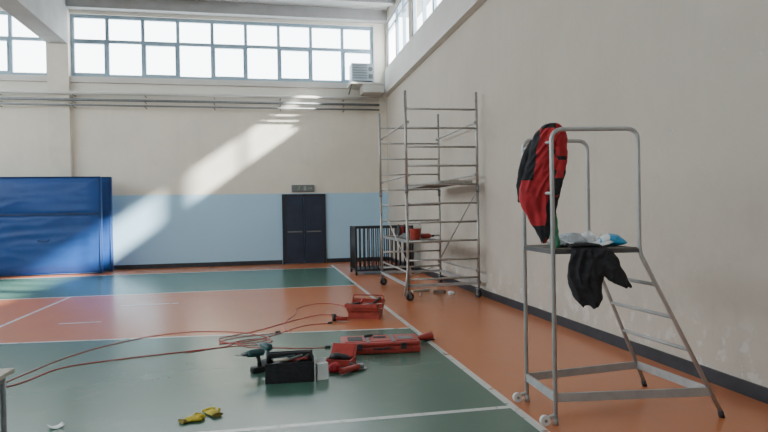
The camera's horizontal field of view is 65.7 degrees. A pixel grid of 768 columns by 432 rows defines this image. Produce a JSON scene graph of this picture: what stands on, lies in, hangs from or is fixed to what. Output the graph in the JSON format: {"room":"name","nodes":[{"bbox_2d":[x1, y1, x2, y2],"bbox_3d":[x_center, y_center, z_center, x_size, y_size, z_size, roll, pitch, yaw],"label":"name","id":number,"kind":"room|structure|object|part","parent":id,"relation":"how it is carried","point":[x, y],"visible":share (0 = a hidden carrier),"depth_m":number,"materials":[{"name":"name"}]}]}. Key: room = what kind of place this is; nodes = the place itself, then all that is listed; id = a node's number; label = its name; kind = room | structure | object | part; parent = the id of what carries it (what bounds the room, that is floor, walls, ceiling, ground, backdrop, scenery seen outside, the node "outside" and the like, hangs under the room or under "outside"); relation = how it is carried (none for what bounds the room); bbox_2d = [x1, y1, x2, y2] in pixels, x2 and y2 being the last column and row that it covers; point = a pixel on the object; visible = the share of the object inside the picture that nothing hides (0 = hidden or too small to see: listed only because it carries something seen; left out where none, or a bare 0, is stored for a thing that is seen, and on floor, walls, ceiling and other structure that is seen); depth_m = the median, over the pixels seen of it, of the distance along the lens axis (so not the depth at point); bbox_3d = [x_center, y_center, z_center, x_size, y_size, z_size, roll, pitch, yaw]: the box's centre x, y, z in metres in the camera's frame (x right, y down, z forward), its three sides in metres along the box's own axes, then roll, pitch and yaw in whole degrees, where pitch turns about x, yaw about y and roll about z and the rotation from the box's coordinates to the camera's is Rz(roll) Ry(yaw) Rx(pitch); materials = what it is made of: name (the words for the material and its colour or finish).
{"room":"school gymnasium","nodes":[
{"label":"school gymnasium","id":0,"kind":"room"},
{"bbox_2d":[0,7,388,264],"bbox_3d":[-8.241,-2.438,18.086,16.950,8.120,0.300,-1,0,-11],"label":"wall","id":1,"kind":"structure","parent":0,"point":[190,185],"depth_m":18.51,"materials":[{"name":"paint"}]},
{"bbox_2d":[0,11,46,74],"bbox_3d":[-13.073,-5.028,17.089,6.380,1.880,0.100,-1,0,-11],"label":"window","id":2,"kind":"structure","parent":1,"relation":"in","point":[9,39],"depth_m":17.48,"materials":[{"name":"metal"}]},
{"bbox_2d":[46,8,71,176],"bbox_3d":[-9.574,-2.412,17.587,0.580,8.120,0.160,-1,0,-11],"label":"pillar","id":3,"kind":"structure","parent":1,"relation":"attached to","point":[58,55],"depth_m":17.51,"materials":[{"name":"beige paint"}]},
{"bbox_2d":[0,74,348,88],"bbox_3d":[-8.339,-4.080,17.857,16.730,0.170,0.100,-1,0,-11],"label":"trim","id":4,"kind":"structure","parent":1,"relation":"attached to","point":[3,77],"depth_m":18.23,"materials":[{"name":"white paint"}]},
{"bbox_2d":[0,89,378,101],"bbox_3d":[-8.321,-3.627,17.734,16.600,0.115,0.347,-1,0,-11],"label":"pipe","id":5,"kind":"object","parent":1,"relation":"attached to","point":[145,94],"visible":1,"depth_m":18.03,"materials":[{"name":"grey metal"}]},
{"bbox_2d":[0,97,378,107],"bbox_3d":[-8.319,-3.427,17.740,16.600,0.095,0.337,-1,0,-11],"label":"pipe","id":6,"kind":"object","parent":1,"relation":"attached to","point":[1,98],"visible":1,"depth_m":18.02,"materials":[{"name":"grey metal"}]},
{"bbox_2d":[0,103,378,111],"bbox_3d":[-8.317,-3.267,17.747,16.600,0.071,0.325,-1,0,-11],"label":"pipe","id":7,"kind":"object","parent":1,"relation":"attached to","point":[73,105],"visible":1,"depth_m":18.04,"materials":[{"name":"grey metal"}]},
{"bbox_2d":[70,14,372,82],"bbox_3d":[-4.869,-5.182,18.714,9.190,1.880,0.100,-1,0,-11],"label":"window","id":8,"kind":"structure","parent":1,"relation":"in","point":[73,41],"depth_m":18.58,"materials":[{"name":"metal"}]},
{"bbox_2d":[65,0,386,23],"bbox_3d":[-8.251,-6.327,17.765,16.950,0.340,0.300,-1,0,-11],"label":"beam","id":9,"kind":"structure","parent":1,"relation":"attached to","point":[178,7],"depth_m":18.35,"materials":[{"name":"paint"}]},
{"bbox_2d":[114,257,387,269],"bbox_3d":[-8.150,1.557,17.954,16.930,0.130,0.020,-1,0,-11],"label":"baseboard","id":10,"kind":"structure","parent":1,"relation":"attached to","point":[267,262],"depth_m":18.51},
{"bbox_2d":[292,185,313,191],"bbox_3d":[-2.588,-0.883,19.009,0.720,0.220,0.094,-1,0,-11],"label":"exit sign","id":11,"kind":"object","parent":1,"relation":"attached to","point":[295,188],"visible":1,"depth_m":18.97,"materials":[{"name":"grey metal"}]},
{"bbox_3d":[-2.580,-0.883,18.970,0.660,0.170,0.014,-1,0,-11],"label":"sign panel","id":12,"kind":"part","parent":11,"relation":"part of","materials":[{"name":"grey plastic"}]},
{"bbox_2d":[282,194,326,263],"bbox_3d":[-2.546,0.407,19.019,1.380,2.220,0.100,-1,0,-11],"label":"door","id":13,"kind":"structure","parent":1,"relation":"in","point":[301,213],"depth_m":19.03,"materials":[{"name":"blue paint"}]},
{"bbox_2d":[347,63,383,95],"bbox_3d":[-0.596,-4.338,18.921,1.060,0.920,0.820,-1,0,-11],"label":"air conditioner","id":14,"kind":"object","parent":1,"relation":"attached to","point":[361,75],"visible":1,"depth_m":18.66,"materials":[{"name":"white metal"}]},
{"bbox_3d":[-0.709,-4.481,18.909,0.720,0.630,0.500,-1,0,-11],"label":"casing","id":15,"kind":"part","parent":14,"relation":"part of","materials":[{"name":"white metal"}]},
{"bbox_2d":[347,82,383,95],"bbox_3d":[-0.591,-4.023,18.923,1.060,0.290,0.820,-1,0,-11],"label":"shelf","id":16,"kind":"object","parent":14,"relation":"attached to","point":[366,88],"depth_m":18.63,"materials":[{"name":"white paint"}]},
{"bbox_2d":[185,0,430,17],"bbox_3d":[-5.211,-6.612,4.655,18.430,0.300,27.800,-1,0,-11],"label":"ceiling","id":17,"kind":"structure","parent":0,"point":[266,2],"depth_m":18.59,"materials":[{"name":"paint"}]},
{"bbox_2d":[0,0,67,43],"bbox_3d":[-6.990,-5.727,4.224,0.580,1.400,27.040,-1,0,-11],"label":"beam","id":18,"kind":"structure","parent":17,"relation":"attached to","point":[47,19],"depth_m":15.94,"materials":[{"name":"paint"}]},
{"bbox_2d":[0,261,767,431],"bbox_3d":[-5.497,1.765,4.626,16.950,0.200,27.200,-1,0,-11],"label":"floor","id":19,"kind":"structure","parent":0,"point":[464,379],"depth_m":6.32,"materials":[{"name":"rubber"}]},
{"bbox_2d":[0,368,13,431],"bbox_3d":[-2.533,1.236,2.866,1.150,0.778,0.620,-1,0,-11],"label":"desk","id":20,"kind":"object","parent":19,"relation":"on","point":[5,372],"visible":1,"depth_m":3.22,"materials":[{"name":"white wood"}]},
{"bbox_3d":[-2.065,1.250,3.234,0.036,0.730,0.036,-1,0,-11],"label":"leg","id":21,"kind":"part","parent":20,"relation":"part of","materials":[{"name":"grey metal"}]},
{"bbox_2d":[0,176,103,276],"bbox_3d":[-10.032,0.286,16.476,4.148,2.733,0.458,-1,0,-11],"label":"mat","id":22,"kind":"object","parent":19,"relation":"on","point":[49,225],"visible":1,"depth_m":16.49,"materials":[{"name":"blue leather"}]},
{"bbox_2d":[48,422,64,428],"bbox_3d":[-2.500,1.600,4.536,0.100,0.022,0.080,-1,1,-41],"label":"paper scrap","id":23,"kind":"object","parent":19,"relation":"on","point":[61,424],"visible":1,"depth_m":4.54,"materials":[{"name":"white paper"}]},
{"bbox_2d":[102,177,113,270],"bbox_3d":[-9.955,0.271,17.016,4.108,2.753,0.374,-1,0,-11],"label":"mat","id":24,"kind":"object","parent":19,"relation":"on","point":[107,207],"visible":0.11,"depth_m":17.29,"materials":[{"name":"blue plastic"}]},
{"bbox_2d":[6,331,280,381],"bbox_3d":[-2.921,1.589,7.092,3.472,0.029,1.390,-1,1,-44],"label":"cable","id":25,"kind":"object","parent":19,"relation":"on","point":[191,331],"visible":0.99,"depth_m":7.67,"materials":[{"name":"red rubber"}]},
{"bbox_2d":[6,314,335,386],"bbox_3d":[-2.306,1.577,7.213,0.642,0.029,5.160,-1,0,38],"label":"cable","id":26,"kind":"object","parent":19,"relation":"on","point":[319,314],"visible":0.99,"depth_m":6.85,"materials":[{"name":"red rubber"}]},
{"bbox_2d":[178,412,205,423],"bbox_3d":[-1.485,1.575,4.637,0.143,0.039,0.196,-1,1,44],"label":"glove","id":27,"kind":"object","parent":19,"relation":"on","point":[196,416],"visible":1,"depth_m":4.61,"materials":[{"name":"yellow leather"}]},
{"bbox_2d":[202,406,222,416],"bbox_3d":[-1.369,1.571,4.795,0.143,0.039,0.196,-1,1,-41],"label":"glove","id":28,"kind":"object","parent":19,"relation":"on","point":[211,411],"visible":1,"depth_m":4.76,"materials":[{"name":"yellow fabric"}]},
{"bbox_2d":[235,348,264,373],"bbox_3d":[-1.347,1.464,5.980,0.300,0.240,0.080,-1,0,-31],"label":"drill","id":29,"kind":"object","parent":19,"relation":"on","point":[257,353],"visible":0.99,"depth_m":5.99,"materials":[{"name":"teal plastic"}]},
{"bbox_2d":[185,339,330,352],"bbox_3d":[-1.498,1.562,7.300,1.682,0.029,0.655,-1,0,-5],"label":"cable","id":30,"kind":"object","parent":19,"relation":"on","point":[326,346],"visible":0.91,"depth_m":7.11,"materials":[{"name":"red rubber"}]},
{"bbox_2d":[256,342,272,365],"bbox_3d":[-1.284,1.460,6.339,0.080,0.240,0.300,-1,1,-41],"label":"drill","id":31,"kind":"object","parent":19,"relation":"on","point":[267,347],"visible":0.63,"depth_m":6.26,"materials":[{"name":"teal plastic"}]},
{"bbox_2d":[220,321,331,343],"bbox_3d":[-1.395,1.556,7.986,0.201,0.029,1.806,-1,1,40],"label":"cable","id":32,"kind":"object","parent":19,"relation":"on","point":[331,321],"visible":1,"depth_m":7.87,"materials":[{"name":"red rubber"}]},
{"bbox_2d":[265,350,314,383],"bbox_3d":[-0.909,1.447,5.758,0.460,0.260,0.295,-1,0,-8],"label":"toolbox","id":33,"kind":"object","parent":19,"relation":"on","point":[297,366],"visible":1,"depth_m":5.63,"materials":[{"name":"black plastic"}]},
{"bbox_3d":[-0.920,1.357,5.825,0.440,0.080,0.158,-1,0,-8],"label":"handle","id":34,"kind":"part","parent":33,"relation":"part of","materials":[{"name":"black plastic"}]},
{"bbox_2d":[283,303,344,333],"bbox_3d":[-0.969,1.540,9.208,0.983,0.029,2.587,-1,0,0],"label":"cable","id":35,"kind":"object","parent":19,"relation":"on","point":[317,303],"visible":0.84,"depth_m":10.20,"materials":[{"name":"red rubber"}]},
{"bbox_2d":[315,357,328,379],"bbox_3d":[-0.600,1.473,5.741,0.110,0.198,0.077,-1,0,-23],"label":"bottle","id":36,"kind":"object","parent":19,"relation":"on","point":[321,365],"visible":1,"depth_m":5.71,"materials":[{"name":"plastic"}]},
{"bbox_2d":[328,362,339,372],"bbox_3d":[-0.501,1.524,5.991,0.128,0.090,0.138,-1,0,-21],"label":"cloth","id":37,"kind":"object","parent":19,"relation":"on","point":[334,367],"visible":0.96,"depth_m":5.95,"materials":[{"name":"red fabric"}]},
{"bbox_2d":[332,315,347,320],"bbox_3d":[-0.642,1.503,8.765,0.230,0.100,0.100,-1,0,9],"label":"torch","id":38,"kind":"object","parent":19,"relation":"on","point":[334,317],"visible":1,"depth_m":8.74,"materials":[{"name":"red plastic"}]},
{"bbox_2d":[326,343,356,366],"bbox_3d":[-0.452,1.477,6.336,0.290,0.177,0.322,-1,0,13],"label":"case","id":39,"kind":"object","parent":19,"relation":"on","point":[342,353],"visible":0.95,"depth_m":6.36,"materials":[{"name":"red plastic"}]},
{"bbox_3d":[-0.436,1.457,6.430,0.280,0.180,0.028,-1,-40,13],"label":"lid","id":40,"kind":"part","parent":39,"relation":"part of","materials":[{"name":"red plastic"}]},
{"bbox_2d":[339,362,366,373],"bbox_3d":[-0.339,1.531,6.015,0.198,0.068,0.328,-1,1,44],"label":"grinder","id":41,"kind":"object","parent":19,"relation":"on","point":[360,366],"visible":1,"depth_m":5.96,"materials":[{"name":"red plastic"}]},
{"bbox_2d":[345,294,384,319],"bbox_3d":[-0.282,1.380,9.022,0.500,0.330,0.590,-1,0,13],"label":"toolbox","id":42,"kind":"object","parent":19,"relation":"on","point":[360,308],"visible":1,"depth_m":8.91,"materials":[{"name":"red metal"}]},
{"bbox_2d":[345,303,377,307],"bbox_3d":[-0.335,1.322,8.792,0.480,0.050,0.120,-1,0,13],"label":"tray","id":43,"kind":"object","parent":42,"relation":"on","point":[348,305],"depth_m":8.74,"materials":[{"name":"red metal"}]},
{"bbox_2d":[347,307,379,310],"bbox_3d":[-0.311,1.386,8.895,0.480,0.050,0.120,-1,0,13],"label":"tray","id":44,"kind":"object","parent":42,"relation":"on","point":[378,308],"depth_m":8.83,"materials":[{"name":"red metal"}]},
{"bbox_3d":[-0.248,1.290,9.178,0.500,0.155,0.098,-1,0,13],"label":"handle","id":45,"kind":"part","parent":42,"relation":"part of","materials":[{"name":"red plastic"}]},
{"bbox_2d":[353,298,383,302],"bbox_3d":[-0.231,1.317,9.250,0.480,0.050,0.120,-1,0,13],"label":"tray","id":46,"kind":"object","parent":42,"relation":"on","point":[366,300],"depth_m":9.20,"materials":[{"name":"red metal"}]},
{"bbox_2d":[340,334,420,354],"bbox_3d":[-0.046,1.484,6.899,0.900,0.141,0.496,-1,0,-6],"label":"tool case","id":47,"kind":"object","parent":19,"relation":"on","point":[391,343],"visible":0.92,"depth_m":6.75,"materials":[{"name":"red plastic"}]},
{"bbox_2d":[364,333,383,337],"bbox_3d":[-0.115,1.393,6.973,0.270,0.036,0.036,-1,0,-35],"label":"screwdriver","id":48,"kind":"object","parent":47,"relation":"on","point":[367,335],"visible":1,"depth_m":6.92,"materials":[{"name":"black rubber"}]},
{"bbox_3d":[-0.050,1.440,6.927,0.900,0.053,0.440,-1,0,-6],"label":"lid","id":49,"kind":"part","parent":47,"relation":"part of","materials":[{"name":"red plastic"}]},
{"bbox_3d":[-0.023,1.486,6.686,0.202,0.022,0.066,-1,0,-6],"label":"handle","id":50,"kind":"part","parent":47,"relation":"part of","materials":[{"name":"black plastic"}]},
{"bbox_2d":[350,225,413,274],"bbox_3d":[-0.072,0.876,15.739,1.530,1.240,0.950,-1,0,-11],"label":"cage","id":51,"kind":"object","parent":19,"relation":"on","point":[353,229],"visible":0.77,"depth_m":15.42,"materials":[{"name":"black paint"}]},
{"bbox_3d":[-0.799,0.839,15.595,0.030,1.060,0.705,-1,0,-11],"label":"bar panel","id":52,"kind":"part","parent":51,"relation":"part of","materials":[{"name":"black paint"}]},
{"bbox_3d":[-0.161,0.824,16.180,1.282,1.060,0.030,-1,0,-11],"label":"bar panel","id":53,"kind":"part","parent":51,"relation":"part of","materials":[{"name":"black paint"}]},
{"bbox_3d":[-0.064,1.366,15.742,1.440,0.015,0.860,-1,0,-11],"label":"plate","id":54,"kind":"part","parent":51,"relation":"part of","materials":[{"name":"black paint"}]},
{"bbox_3d":[0.014,0.827,15.297,1.282,1.060,0.030,-1,0,-11],"label":"bar panel","id":55,"kind":"part","parent":51,"relation":"part of","materials":[{"name":"black paint"}]},
{"bbox_3d":[0.653,0.812,15.882,0.030,1.060,0.705,-1,0,-11],"label":"bar panel","id":56,"kind":"part","parent":51,"relation":"part of","materials":[{"name":"black paint"}]},
{"bbox_2d":[411,289,429,292],"bbox_3d":[0.735,1.488,11.874,0.420,0.040,0.070,-1,0,-31],"label":"wood offcut","id":57,"kind":"object","parent":19,"relation":"on","point":[419,290],"visible":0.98,"depth_m":11.84,"materials":[{"name":"brown wood"}]},
{"bbox_2d":[417,332,434,340],"bbox_3d":[0.507,1.494,7.364,0.240,0.095,0.090,-1,0,-31],"label":"electric sander","id":58,"kind":"object","parent":19,"relation":"on","point":[428,336],"visible":0.92,"depth_m":7.34,"materials":[{"name":"red plastic"}]},
{"bbox_2d":[378,90,481,300],"bbox_3d":[0.794,-0.374,11.941,1.501,3.760,2.692,-1,0,-11],"label":"scaffold tower","id":59,"kind":"object","parent":19,"relation":"on","point":[438,184],"visible":1,"depth_m":10.87,"materials":[{"name":"metal"}]},
{"bbox_3d":[0.175,-1.683,11.829,0.060,0.050,2.500,-1,0,-11],"label":"guard rail","id":60,"kind":"part","parent":59,"relation":"part of","materials":[{"name":"metal"}]},
{"bbox_3d":[0.191,-0.733,11.835,0.060,0.050,2.500,-1,0,-11],"label":"guard rail","id":61,"kind":"part","parent":59,"relation":"part of","materials":[{"name":"metal"}]},
{"bbox_3d":[0.222,1.017,11.847,0.060,0.050,2.500,-1,0,-11],"label":"guard rail","id":62,"kind":"part","parent":59,"relation":"part of","materials":[{"name":"metal"}]},
{"bbox_2d":[397,224,405,236],"bbox_3d":[0.368,0.303,12.562,0.140,0.260,0.258,-1,0,-11],"label":"cable reel","id":63,"kind":"object","parent":59,"relation":"on","point":[400,229],"visible":0.85,"depth_m":12.49,"materials":[{"name":"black plastic"}]},
{"bbox_3d":[0.565,-1.379,13.156,1.382,1.760,0.052,-1,0,-11],"label":"ladder frame","id":64,"kind":"part","parent":59,"relation":"part of","materials":[{"name":"metal"}]},
{"bbox_3d":[0.596,0.391,13.168,1.382,1.780,0.052,-1,0,-11],"label":"ladder frame","id":65,"kind":"part","parent":59,"relation":"part of","materials":[{"name":"metal"}]},
{"bbox_2d":[409,224,420,239],"bbox_3d":[0.580,0.283,11.075,0.238,0.314,0.232,-1,0,-11],"label":"paint bucket","id":66,"kind":"object","parent":59,"relation":"on","point":[415,234],"visible":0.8,"depth_m":10.99,"materials":[{"name":"red plastic"}]},
{"bbox_2d":[420,233,433,238],"bbox_3d":[0.768,0.379,11.357,0.384,0.098,0.199,-1,0,-36],"label":"drill","id":67,"kind":"object","parent":59,"relation":"on","point":[424,235],"visible":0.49,"depth_m":11.27,"materials":[{"name":"red plastic"}]},
{"bbox_3d":[1.041,-1.371,10.753,1.382,1.760,0.052,-1,0,-11],"label":"ladder frame","id":68,"kind":"part","parent":59,"relation":"part of","materials":[{"name":"metal"}]},
{"bbox_3d":[1.072,0.399,10.765,1.382,1.780,0.052,-1,0,-11],"label":"ladder frame","id":69,"kind":"part","parent":59,"relation":"part of","materials":[{"name":"metal"}]},
{"bbox_3d":[1.420,-1.706,12.076,0.060,0.050,2.500,-1,0,-11],"label":"guard rail","id":70,"kind":"part","parent":59,"relation":"part of","materials":[{"name":"metal"}]},
{"bbox_3d":[1.468,0.993,12.094,0.060,0.050,2.500,-1,0,-11],"label":"guard rail","id":71,"kind":"part","parent":59,"relation":"part of","materials":[{"name":"metal"}]},
{"bbox_3d":[1.437,-0.756,12.082,0.060,0.050,2.500,-1,0,-11],"label":"guard rail","id":72,"kind":"part","parent":59,"relation":"part of","materials":[{"name":"metal"}]},
{"bbox_2d":[433,290,445,292],"bbox_3d":[1.088,1.478,11.638,0.220,0.050,0.100,-1,0,29],"label":"wood offcut","id":73,"kind":"object","parent":19,"relation":"on","point":[434,291],"visible":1,"depth_m":11.60,"materials":[{"name":"brown wood"}]},
{"bbox_2d":[512,126,724,425],"bbox_3d":[1.782,0.437,4.784,1.423,2.212,0.892,-1,0,-11],"label":"stand","id":74,"kind":"object","parent":19,"relation":"on","point":[694,389],"visible":0.84,"depth_m":4.48,"materials":[{"name":"silver metal"}]},
{"bbox_3d":[1.232,1.347,4.693,0.020,0.065,0.561,-1,0,-8],"label":"rail","id":75,"kind":"part","parent":74,"relation":"part of","materials":[{"name":"grey metal"}]},
{"bbox_2d":[516,123,567,243],"bbox_3d":[1.216,-0.248,4.578,0.390,0.925,0.192,-1,0,13],"label":"jacket","id":76,"kind":"object","parent":74,"relation":"hanging from","point":[533,179],"visible":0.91,"depth_m":4.52,"materials":[{"name":"red fabric"}]},
{"bbox_2d":[549,213,559,247],"bbox_3d":[1.319,0.103,4.603,0.080,0.280,0.091,-1,0,0],"label":"bottle","id":77,"kind":"object","parent":74,"relation":"on","point":[557,240],"visible":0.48,"depth_m":4.57,"materials":[{"name":"glass"}]},
{"bbox_2d":[559,232,586,246],"bbox_3d":[1.464,0.188,4.700,0.290,0.117,0.176,-1,0,-21],"label":"cloth","id":78,"kind":"object","parent":74,"relation":"on","point":[573,237],"visible":0.65,"depth_m":4.63,"materials":[{"name":"white fabric"}]},
{"bbox_3d":[1.724,1.336,5.137,1.115,0.065,0.020,-1,0,-17],"label":"rail","id":79,"kind":"part","parent":74,"relation":"part of","materials":[{"name":"grey metal"}]},
{"bbox_3d":[1.748,0.429,5.140,1.228,2.181,0.041,-1,0,-17],"label":"frame","id":80,"kind":"part","parent":74,"relation":"part of","materials":[{"name":"silver metal"}]},
{"bbox_2d":[563,239,612,245],"bbox_3d":[1.552,0.207,4.539,0.360,0.061,0.150,-1,0,-19],"label":"paper sheet","id":81,"kind":"object","parent":74,"relation":"on","point":[598,240],"visible":0.38,"depth_m":4.54,"materials":[{"name":"white paper"}]},
{"bbox_2d":[582,231,595,242],"bbox_3d":[1.646,0.180,4.796,0.112,0.123,0.150,-1,0,19],"label":"cloth","id":82,"kind":"object","parent":74,"relation":"on","point":[589,236],"visible":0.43,"depth_m":4.75,"materials":[{"name":"fabric"}]},
{"bbox_2d":[567,242,631,308],"bbox_3d":[1.558,0.431,4.339,0.471,0.479,0.184,-1,0,-3],"label":"jacket","id":83,"kind":"object","parent":74,"relation":"hanging from","point":[588,264],"visible":1,"depth_m":4.28,"materials":[{"name":"black fabric"}]},
{"bbox_2d":[599,233,626,245],"bbox_3d":[1.779,0.183,4.657,0.210,0.099,0.160,-1,0,9],"label":"packet","id":84,"kind":"object","parent":74,"relation":"on","point":[617,240],"visible":0.84,"depth_m":4.59,"materials":[{"name":"blue plastic"}]},
{"bbox_3d":[1.870,1.338,4.458,1.200,0.065,0.020,-1,0,-4],"label":"rail","id":85,"kind":"part","parent":74,"relation":"part of","materials":[{"name":"grey metal"}]},
{"bbox_3d":[2.362,1.326,4.902,0.020,0.065,0.832,-1,0,-15],"label":"rail","id":86,"kind":"part","parent":74,"relation":"part of","materials":[{"name":"grey metal"}]},
{"bbox_2d":[385,0,767,387],"bbox_3d":[2.792,-2.552,6.407,0.160,8.120,27.500,-1,0,-11],"label":"wall","id":87,"kind":"structure","parent":0,"point":[690,76],"depth_m":6.71,"materials":[{"name":"paint"}]},
{"bbox_2d":[282,0,394,5],"bbox_3d":[-4.385,-6.450,17.180,9.590,0.220,0.250,-1,0,-11],"label":"trim","id":88,"kind":"structure","parent":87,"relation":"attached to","point":[361,2],"depth_m":17.85,"materials":[{"name":"paint"}]},
{"bbox_2d":[387,9,395,64],"bbox_3d":[0.282,-5.582,18.795,0.100,1.500,1.300,-1,0,-11],"label":"window","id":89,"kind":"structure","parent":87,"relation":"in","point":[391,23],"depth_m":18.93,"materials":[{"name":"glass"}]},
{"bbox_2d":[396,0,407,54],"bbox_3d":[0.580,-5.577,17.290,0.100,1.500,1.770,-1,0,-11],"label":"window","id":90,"kind":"structure","parent":87,"relation":"in","point":[402,2],"depth_m":17.44,"materials":[{"name":"glass"}]},
{"bbox_2d":[413,0,436,34],"bbox_3d":[1.395,-5.564,13.175,0.100,1.500,5.940,-1,0,-11],"label":"window","id":91,"kind":"structure","parent":87,"relation":"in","point":[434,2],"depth_m":15.07,"materials":[{"name":"glass"}]},
{"bbox_2d":[382,0,486,97],"bbox_3d":[2.634,-4.298,6.217,0.160,0.900,27.200,-1,0,-11],"label":"trim","id":92,"kind":"structure","parent":87,"relation":"attached to","point":[448,16],"depth_m":14.18,"materials":[{"name":"white paint"}]},
{"bbox_2d":[389,257,767,403],"bbox_3d":[2.803,1.447,6.269,0.020,0.125,27.200,-1,0,-11],"label":"baseboard","id":93,"kind":"structure","parent":87,"relation":"attached to","point":[744,387],"depth_m":6.36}
]}

